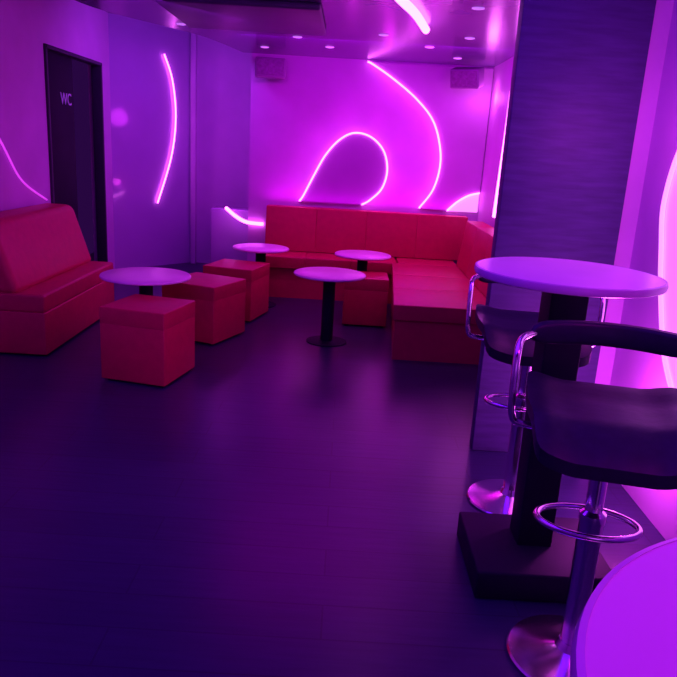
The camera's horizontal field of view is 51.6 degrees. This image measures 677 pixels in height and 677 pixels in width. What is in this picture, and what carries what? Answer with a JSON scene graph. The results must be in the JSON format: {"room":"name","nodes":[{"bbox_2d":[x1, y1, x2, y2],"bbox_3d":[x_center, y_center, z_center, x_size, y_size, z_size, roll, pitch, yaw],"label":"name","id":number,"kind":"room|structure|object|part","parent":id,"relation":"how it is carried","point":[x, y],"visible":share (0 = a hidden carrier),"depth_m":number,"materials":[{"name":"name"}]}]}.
{"room":"entertainment venue","nodes":[
{"label":"entertainment venue","id":0,"kind":"room"},
{"bbox_2d":[0,0,114,268],"bbox_3d":[-2.466,-0.818,2.947,0.120,2.550,8.840,3,15,0],"label":"wall","id":1,"kind":"structure","parent":0,"point":[23,113],"depth_m":5.31,"materials":[{"name":"paint"}]},
{"bbox_2d":[0,139,46,200],"bbox_3d":[-2.356,-1.405,5.018,0.014,0.902,1.157,3,15,0],"label":"led strip","id":2,"kind":"object","parent":1,"relation":"attached to","point":[1,142],"visible":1,"depth_m":5.14,"materials":[{"name":"purple"}]},
{"bbox_2d":[43,44,54,203],"bbox_3d":[-2.406,-1.330,5.776,0.100,2.060,0.030,3,15,0],"label":"trim","id":3,"kind":"structure","parent":1,"relation":"attached to","point":[45,47],"depth_m":5.66,"materials":[{"name":"black wood"}]},
{"bbox_2d":[47,50,77,220],"bbox_3d":[-2.430,-1.419,6.099,0.040,2.040,0.680,3,15,0],"label":"door","id":4,"kind":"structure","parent":1,"relation":"in","point":[59,66],"depth_m":6.07,"materials":[{"name":"black wood"}]},
{"bbox_2d":[60,92,71,104],"bbox_3d":[-2.367,-2.081,6.082,0.004,0.098,0.239,3,15,0],"label":"restroom sign","id":5,"kind":"object","parent":4,"relation":"attached to","point":[60,92],"visible":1,"depth_m":6.07,"materials":[{"name":"purple"}]},
{"bbox_2d":[41,0,99,61],"bbox_3d":[-2.353,-2.726,6.055,0.120,0.490,1.300,3,15,0],"label":"lintel","id":6,"kind":"object","parent":1,"relation":"attached to","point":[72,26],"visible":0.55,"depth_m":6.03,"materials":[{"name":"paint"}]},
{"bbox_2d":[43,43,101,65],"bbox_3d":[-2.338,-2.474,6.123,0.100,0.030,1.300,3,15,0],"label":"trim","id":7,"kind":"structure","parent":1,"relation":"attached to","point":[73,56],"depth_m":6.07,"materials":[{"name":"black wood"}]},
{"bbox_2d":[91,63,107,261],"bbox_3d":[-2.386,-1.663,7.002,0.100,2.060,0.030,3,15,0],"label":"trim","id":8,"kind":"structure","parent":1,"relation":"attached to","point":[96,71],"depth_m":6.96,"materials":[{"name":"black wood"}]},
{"bbox_2d":[108,13,190,268],"bbox_3d":[-2.032,-2.059,7.601,0.110,2.550,1.203,17,20,41],"label":"wall","id":9,"kind":"structure","parent":0,"point":[147,232],"depth_m":7.54,"materials":[{"name":"paint"}]},
{"bbox_2d":[157,54,176,202],"bbox_3d":[-1.871,-2.260,7.610,0.018,1.557,0.260,16,20,40],"label":"led strip","id":10,"kind":"object","parent":9,"relation":"attached to","point":[163,54],"visible":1,"depth_m":7.68,"materials":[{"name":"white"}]},
{"bbox_2d":[190,33,196,263],"bbox_3d":[-1.629,-2.108,7.869,0.060,2.550,0.060,3,15,0],"label":"trim","id":11,"kind":"structure","parent":9,"relation":"attached to","point":[193,175],"depth_m":7.85,"materials":[{"name":"paint"}]},
{"bbox_2d":[196,35,251,262],"bbox_3d":[-1.177,-2.118,8.004,1.000,2.550,0.120,3,15,0],"label":"wall","id":12,"kind":"structure","parent":0,"point":[223,71],"depth_m":7.89,"materials":[{"name":"paint"}]},
{"bbox_2d":[75,0,519,66],"bbox_3d":[-0.154,-2.313,4.712,3.220,0.329,3.900,3,15,0],"label":"ceiling","id":13,"kind":"structure","parent":0,"point":[353,28],"depth_m":5.05,"materials":[{"name":"paint"}]},
{"bbox_2d":[154,0,325,35],"bbox_3d":[-0.596,-2.121,4.616,1.000,0.040,1.000,3,15,0],"label":"ceiling panel","id":14,"kind":"object","parent":13,"relation":"attached to","point":[269,16],"visible":1,"depth_m":4.44,"materials":[{"name":"paint"}]},
{"bbox_2d":[395,0,429,33],"bbox_3d":[0.410,-1.887,4.008,0.069,0.052,1.383,7,16,14],"label":"ceiling light strip","id":15,"kind":"object","parent":13,"relation":"attached to","point":[406,5],"visible":1,"depth_m":4.07,"materials":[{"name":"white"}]},
{"bbox_2d":[472,7,484,9],"bbox_3d":[0.803,-1.894,4.022,0.076,0.006,0.076,3,15,0],"label":"recessed light","id":16,"kind":"object","parent":13,"relation":"in","point":[473,8],"visible":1,"depth_m":4.01,"materials":[{"name":"purple"}]},
{"bbox_2d":[0,252,665,676],"bbox_3d":[-0.629,0.472,3.661,4.900,0.100,10.200,3,15,0],"label":"floor","id":17,"kind":"structure","parent":0,"point":[285,505],"depth_m":2.76,"materials":[{"name":"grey wood"}]},
{"bbox_2d":[0,203,113,354],"bbox_3d":[-2.125,-0.488,5.031,0.580,0.840,1.350,3,15,0],"label":"bench sofa","id":18,"kind":"object","parent":17,"relation":"on","point":[52,290],"visible":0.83,"depth_m":4.72,"materials":[{"name":"red leather"}]},
{"bbox_3d":[-2.176,-0.675,4.981,0.364,0.460,1.350,3,15,0],"label":"backrest","id":19,"kind":"part","parent":18,"relation":"part of","materials":[{"name":"red leather"}]},
{"bbox_2d":[0,261,112,312],"bbox_3d":[-2.130,-0.406,5.053,0.580,0.120,1.350,3,15,0],"label":"seat cushion","id":20,"kind":"object","parent":18,"relation":"on","point":[54,292],"depth_m":4.70,"materials":[{"name":"red leather"}]},
{"bbox_2d":[99,267,190,295],"bbox_3d":[-1.292,-0.175,4.709,0.590,0.520,0.590,3,15,0],"label":"table","id":21,"kind":"object","parent":17,"relation":"on","point":[145,278],"visible":0.66,"depth_m":4.60,"materials":[{"name":"white laminate"}]},
{"bbox_2d":[99,294,194,386],"bbox_3d":[-1.142,0.004,4.227,0.410,0.445,0.410,7,16,13],"label":"stool","id":22,"kind":"object","parent":17,"relation":"on","point":[145,339],"visible":1,"depth_m":4.06,"materials":[{"name":"red leather"}]},
{"bbox_2d":[99,294,194,330],"bbox_3d":[-1.132,-0.162,4.181,0.410,0.100,0.410,7,16,13],"label":"seat cushion","id":23,"kind":"object","parent":22,"relation":"on","point":[135,312],"depth_m":4.03,"materials":[{"name":"red leather"}]},
{"bbox_2d":[162,272,245,344],"bbox_3d":[-0.988,-0.229,5.166,0.440,0.420,0.440,9,16,21],"label":"stool","id":24,"kind":"object","parent":17,"relation":"on","point":[219,300],"visible":0.77,"depth_m":4.98,"materials":[{"name":"red leather"}]},
{"bbox_2d":[162,272,245,300],"bbox_3d":[-0.979,-0.383,5.124,0.440,0.100,0.440,9,16,21],"label":"seat cushion","id":25,"kind":"object","parent":24,"relation":"on","point":[201,286],"depth_m":4.98,"materials":[{"name":"red leather"}]},
{"bbox_2d":[203,258,269,321],"bbox_3d":[-0.848,-0.407,5.831,0.420,0.430,0.420,7,16,13],"label":"stool","id":26,"kind":"object","parent":17,"relation":"on","point":[256,274],"visible":0.6,"depth_m":5.67,"materials":[{"name":"red leather"}]},
{"bbox_2d":[203,258,269,281],"bbox_3d":[-0.838,-0.566,5.787,0.420,0.100,0.420,7,16,14],"label":"seat cushion","id":27,"kind":"object","parent":26,"relation":"on","point":[252,271],"depth_m":5.64,"materials":[{"name":"red leather"}]},
{"bbox_2d":[232,243,288,307],"bbox_3d":[-0.698,-0.557,6.243,0.500,0.520,0.500,3,15,0],"label":"table","id":28,"kind":"object","parent":17,"relation":"on","point":[260,249],"visible":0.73,"depth_m":6.15,"materials":[{"name":"white laminate"}]},
{"bbox_2d":[294,267,365,346],"bbox_3d":[-0.077,-0.229,5.172,0.530,0.520,0.530,3,15,0],"label":"table","id":29,"kind":"object","parent":17,"relation":"on","point":[329,276],"visible":1,"depth_m":5.13,"materials":[{"name":"white laminate"}]},
{"bbox_2d":[334,250,390,310],"bbox_3d":[0.199,-0.488,6.186,0.500,0.520,0.500,3,15,0],"label":"table","id":30,"kind":"object","parent":17,"relation":"on","point":[362,257],"visible":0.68,"depth_m":6.09,"materials":[{"name":"white laminate"}]},
{"bbox_2d":[342,271,388,326],"bbox_3d":[0.220,-0.335,5.854,0.360,0.400,0.360,3,15,0],"label":"stool","id":31,"kind":"object","parent":17,"relation":"on","point":[365,300],"visible":0.85,"depth_m":5.68,"materials":[{"name":"red leather"}]},
{"bbox_2d":[344,271,388,291],"bbox_3d":[0.229,-0.479,5.814,0.360,0.100,0.360,3,15,0],"label":"seat cushion","id":32,"kind":"object","parent":31,"relation":"on","point":[374,281],"depth_m":5.65,"materials":[{"name":"red leather"}]},
{"bbox_2d":[265,204,493,364],"bbox_3d":[0.277,-0.566,5.915,2.056,0.820,2.401,3,15,0],"label":"sofa","id":33,"kind":"object","parent":17,"relation":"on","point":[428,292],"visible":0.68,"depth_m":6.59,"materials":[{"name":"red leather"}]},
{"bbox_2d":[266,251,307,268],"bbox_3d":[-0.526,-0.763,6.734,0.430,0.110,0.420,3,15,0],"label":"seat cushion","id":34,"kind":"object","parent":33,"relation":"on","point":[289,259],"depth_m":6.54,"materials":[{"name":"red leather"}]},
{"bbox_3d":[-0.467,-1.091,6.922,0.492,0.420,0.206,3,15,0],"label":"backrest","id":35,"kind":"part","parent":33,"relation":"part of","materials":[{"name":"red leather"}]},
{"bbox_2d":[305,252,350,268],"bbox_3d":[-0.097,-0.738,6.734,0.430,0.110,0.420,3,15,0],"label":"seat cushion","id":36,"kind":"object","parent":33,"relation":"on","point":[312,259],"depth_m":6.53,"materials":[{"name":"red leather"}]},
{"bbox_3d":[0.025,-1.062,6.922,0.492,0.420,0.206,3,15,0],"label":"backrest","id":37,"kind":"part","parent":33,"relation":"part of","materials":[{"name":"red leather"}]},
{"bbox_2d":[351,257,395,274],"bbox_3d":[0.333,-0.713,6.734,0.430,0.110,0.420,3,15,0],"label":"seat cushion","id":38,"kind":"object","parent":33,"relation":"on","point":[385,266],"depth_m":6.53,"materials":[{"name":"red leather"}]},
{"bbox_3d":[0.516,-1.034,6.922,0.492,0.420,0.206,3,15,0],"label":"backrest","id":39,"kind":"part","parent":33,"relation":"part of","materials":[{"name":"red leather"}]},
{"bbox_2d":[396,257,457,266],"bbox_3d":[0.842,-0.693,6.772,0.560,0.110,0.400,3,15,0],"label":"seat cushion","id":40,"kind":"object","parent":33,"relation":"on","point":[438,261],"depth_m":6.77,"materials":[{"name":"red leather"}]},
{"bbox_2d":[391,263,467,279],"bbox_3d":[0.803,-0.559,6.271,0.683,0.110,0.620,3,15,0],"label":"seat cushion","id":41,"kind":"object","parent":33,"relation":"on","point":[414,269],"depth_m":6.23,"materials":[{"name":"red leather"}]},
{"bbox_2d":[392,274,480,293],"bbox_3d":[0.777,-0.398,5.672,0.716,0.110,0.620,3,15,0],"label":"seat cushion","id":42,"kind":"object","parent":33,"relation":"on","point":[401,281],"depth_m":5.63,"materials":[{"name":"red leather"}]},
{"bbox_2d":[392,288,485,324],"bbox_3d":[0.750,-0.236,5.074,0.750,0.110,0.620,3,15,0],"label":"seat cushion","id":43,"kind":"object","parent":33,"relation":"on","point":[413,306],"depth_m":4.81,"materials":[{"name":"red leather"}]},
{"bbox_3d":[1.007,-1.004,6.922,0.492,0.420,0.206,3,15,0],"label":"backrest","id":44,"kind":"part","parent":33,"relation":"part of","materials":[{"name":"red leather"}]},
{"bbox_3d":[1.219,-0.814,6.267,0.206,0.420,0.550,3,15,0],"label":"backrest","id":45,"kind":"part","parent":33,"relation":"part of","materials":[{"name":"red leather"}]},
{"bbox_3d":[1.210,-0.670,5.737,0.206,0.420,0.550,3,15,0],"label":"backrest","id":46,"kind":"part","parent":33,"relation":"part of","materials":[{"name":"red leather"}]},
{"bbox_3d":[1.202,-0.526,5.206,0.206,0.420,0.550,3,15,0],"label":"backrest","id":47,"kind":"part","parent":33,"relation":"part of","materials":[{"name":"red leather"}]},
{"bbox_2d":[465,274,605,514],"bbox_3d":[0.754,0.221,2.853,0.531,0.964,0.425,5,15,5],"label":"bar stool","id":48,"kind":"object","parent":17,"relation":"on","point":[501,329],"visible":0.48,"depth_m":2.83,"materials":[{"name":"silver metal"}]},
{"bbox_3d":[0.597,-0.128,2.829,0.166,0.250,0.136,5,15,5],"label":"arm rail","id":49,"kind":"part","parent":48,"relation":"part of","materials":[{"name":"silver metal"}]},
{"bbox_3d":[0.795,-0.251,2.887,0.448,0.068,0.112,5,15,5],"label":"backrest","id":50,"kind":"part","parent":48,"relation":"part of","materials":[{"name":"black leather"}]},
{"bbox_3d":[0.747,0.336,2.877,0.072,0.630,0.072,5,15,5],"label":"post","id":51,"kind":"part","parent":48,"relation":"part of","materials":[{"name":"silver metal"}]},
{"bbox_3d":[0.767,-0.013,2.782,0.424,0.140,0.410,5,15,5],"label":"seat","id":52,"kind":"part","parent":48,"relation":"part of","materials":[{"name":"black leather"}]},
{"bbox_3d":[0.960,-0.098,2.799,0.166,0.250,0.136,5,15,5],"label":"arm rail","id":53,"kind":"part","parent":48,"relation":"part of","materials":[{"name":"silver metal"}]},
{"bbox_2d":[457,257,668,602],"bbox_3d":[0.709,0.294,2.390,0.596,1.061,0.596,3,15,0],"label":"bar table","id":54,"kind":"object","parent":17,"relation":"on","point":[514,556],"visible":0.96,"depth_m":2.31,"materials":[{"name":"white laminate"}]},
{"bbox_2d":[506,320,676,676],"bbox_3d":[0.705,0.468,1.937,0.531,0.964,0.425,7,16,12],"label":"bar stool","id":55,"kind":"object","parent":17,"relation":"on","point":[600,434],"visible":0.95,"depth_m":1.91,"materials":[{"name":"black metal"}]},
{"bbox_3d":[0.557,0.114,1.933,0.166,0.250,0.136,7,16,12],"label":"arm rail","id":56,"kind":"part","parent":55,"relation":"part of","materials":[{"name":"silver metal"}]},
{"bbox_3d":[0.697,0.582,1.960,0.072,0.630,0.072,7,16,12],"label":"post","id":57,"kind":"part","parent":55,"relation":"part of","materials":[{"name":"silver metal"}]},
{"bbox_3d":[0.718,0.233,1.865,0.424,0.140,0.410,7,16,12],"label":"seat","id":58,"kind":"part","parent":55,"relation":"part of","materials":[{"name":"black leather"}]},
{"bbox_3d":[0.766,-0.002,1.967,0.448,0.068,0.112,7,16,12],"label":"backrest","id":59,"kind":"part","parent":55,"relation":"part of","materials":[{"name":"black leather"}]},
{"bbox_2d":[570,537,676,676],"bbox_3d":[0.430,0.779,0.567,0.606,1.051,0.606,3,15,0],"label":"bar table","id":60,"kind":"object","parent":17,"relation":"on","point":[627,627],"visible":1,"depth_m":0.56,"materials":[{"name":"white laminate"}]},
{"bbox_2d":[247,53,493,263],"bbox_3d":[0.284,-1.753,6.981,2.320,2.550,0.200,3,15,0],"label":"wall","id":61,"kind":"structure","parent":0,"point":[295,119],"depth_m":6.81,"materials":[{"name":"paint"}]},
{"bbox_2d":[210,206,247,262],"bbox_3d":[-1.140,-1.045,7.559,0.420,0.720,0.350,3,15,0],"label":"wall ledge","id":62,"kind":"object","parent":61,"relation":"attached to","point":[227,231],"visible":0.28,"depth_m":7.37,"materials":[{"name":"paint"}]},
{"bbox_2d":[225,206,263,225],"bbox_3d":[-0.980,-1.241,7.104,0.510,0.150,0.118,13,18,30],"label":"led strip","id":63,"kind":"object","parent":61,"relation":"attached to","point":[227,209],"visible":1,"depth_m":7.04,"materials":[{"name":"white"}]},
{"bbox_2d":[255,56,285,78],"bbox_3d":[-0.635,-2.522,6.533,0.280,0.170,0.230,2,15,-7],"label":"wall speaker","id":64,"kind":"object","parent":61,"relation":"attached to","point":[265,67],"visible":1,"depth_m":6.43,"materials":[{"name":"plastic"}]},
{"bbox_2d":[257,58,283,75],"bbox_3d":[-0.624,-2.493,6.429,0.250,0.140,0.012,2,15,-7],"label":"grille","id":65,"kind":"object","parent":64,"relation":"attached to","point":[265,66],"depth_m":6.42,"materials":[{"name":"metal"}]},
{"bbox_2d":[298,132,387,204],"bbox_3d":[0.054,-1.672,6.876,0.866,0.698,0.051,3,15,0],"label":"relief panel","id":66,"kind":"object","parent":61,"relation":"attached to","point":[353,171],"depth_m":6.88,"materials":[{"name":"paint"}]},
{"bbox_3d":[0.054,-1.668,6.860,0.866,0.698,0.018,3,15,0],"label":"led strip","id":67,"kind":"part","parent":66,"relation":"part of","materials":[{"name":"white plastic"}]},
{"bbox_2d":[367,61,493,211],"bbox_3d":[0.832,-1.935,6.792,1.198,1.355,0.051,3,15,0],"label":"relief panel","id":68,"kind":"object","parent":61,"relation":"attached to","point":[460,116],"depth_m":6.74,"materials":[{"name":"paint"}]},
{"bbox_3d":[0.625,-1.949,6.774,0.783,1.344,0.018,3,15,0],"label":"led strip","id":69,"kind":"part","parent":68,"relation":"part of","materials":[{"name":"white plastic"}]},
{"bbox_3d":[1.232,-1.352,6.926,0.314,0.205,0.018,3,15,0],"label":"led strip","id":70,"kind":"part","parent":68,"relation":"part of","materials":[{"name":"white plastic"}]},
{"bbox_2d":[449,194,478,211],"bbox_3d":[1.234,-1.355,6.959,0.305,0.190,0.019,3,15,0],"label":"wall panel","id":71,"kind":"object","parent":61,"relation":"attached to","point":[469,204],"visible":1,"depth_m":6.96,"materials":[{"name":"purple"}]},
{"bbox_2d":[450,67,483,88],"bbox_3d":[1.193,-2.403,6.455,0.280,0.197,0.244,12,17,28],"label":"wall speaker","id":72,"kind":"object","parent":61,"relation":"attached to","point":[460,77],"visible":1,"depth_m":6.37,"materials":[{"name":"plastic"}]},
{"bbox_2d":[451,71,476,86],"bbox_3d":[1.142,-2.362,6.376,0.250,0.140,0.012,12,32,28],"label":"grille","id":73,"kind":"object","parent":72,"relation":"attached to","point":[458,78],"depth_m":6.37,"materials":[{"name":"metal"}]},
{"bbox_2d":[470,0,656,451],"bbox_3d":[1.006,-0.671,3.159,0.550,2.548,0.080,3,15,0],"label":"wall pillar","id":74,"kind":"structure","parent":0,"point":[579,66],"depth_m":3.07,"materials":[{"name":"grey wood"}]},
{"bbox_2d":[477,0,676,539],"bbox_3d":[1.423,-0.688,3.314,0.120,2.550,9.800,3,15,0],"label":"wall","id":75,"kind":"structure","parent":0,"point":[631,368],"depth_m":3.03,"materials":[{"name":"paint"}]},
{"bbox_2d":[492,85,510,217],"bbox_3d":[1.391,-1.619,5.834,0.054,1.226,0.204,3,15,0],"label":"led strip","id":76,"kind":"object","parent":75,"relation":"attached to","point":[498,180],"visible":0.23,"depth_m":5.94,"materials":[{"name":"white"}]},
{"bbox_2d":[658,151,676,387],"bbox_3d":[1.316,-0.259,2.457,0.041,1.460,0.922,3,15,0],"label":"wall panel","id":77,"kind":"object","parent":75,"relation":"attached to","point":[667,257],"visible":0.77,"depth_m":2.79,"materials":[{"name":"purple"}]},
{"bbox_3d":[1.327,-0.257,2.453,0.019,1.440,0.910,3,15,0],"label":"panel","id":78,"kind":"part","parent":77,"relation":"part of","materials":[{"name":"purple"}]},
{"bbox_2d":[595,0,673,384],"bbox_3d":[1.321,-0.657,3.179,0.080,2.548,0.080,3,15,0],"label":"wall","id":79,"kind":"structure","parent":0,"point":[662,16],"depth_m":3.10,"materials":[{"name":"paint"}]}
]}

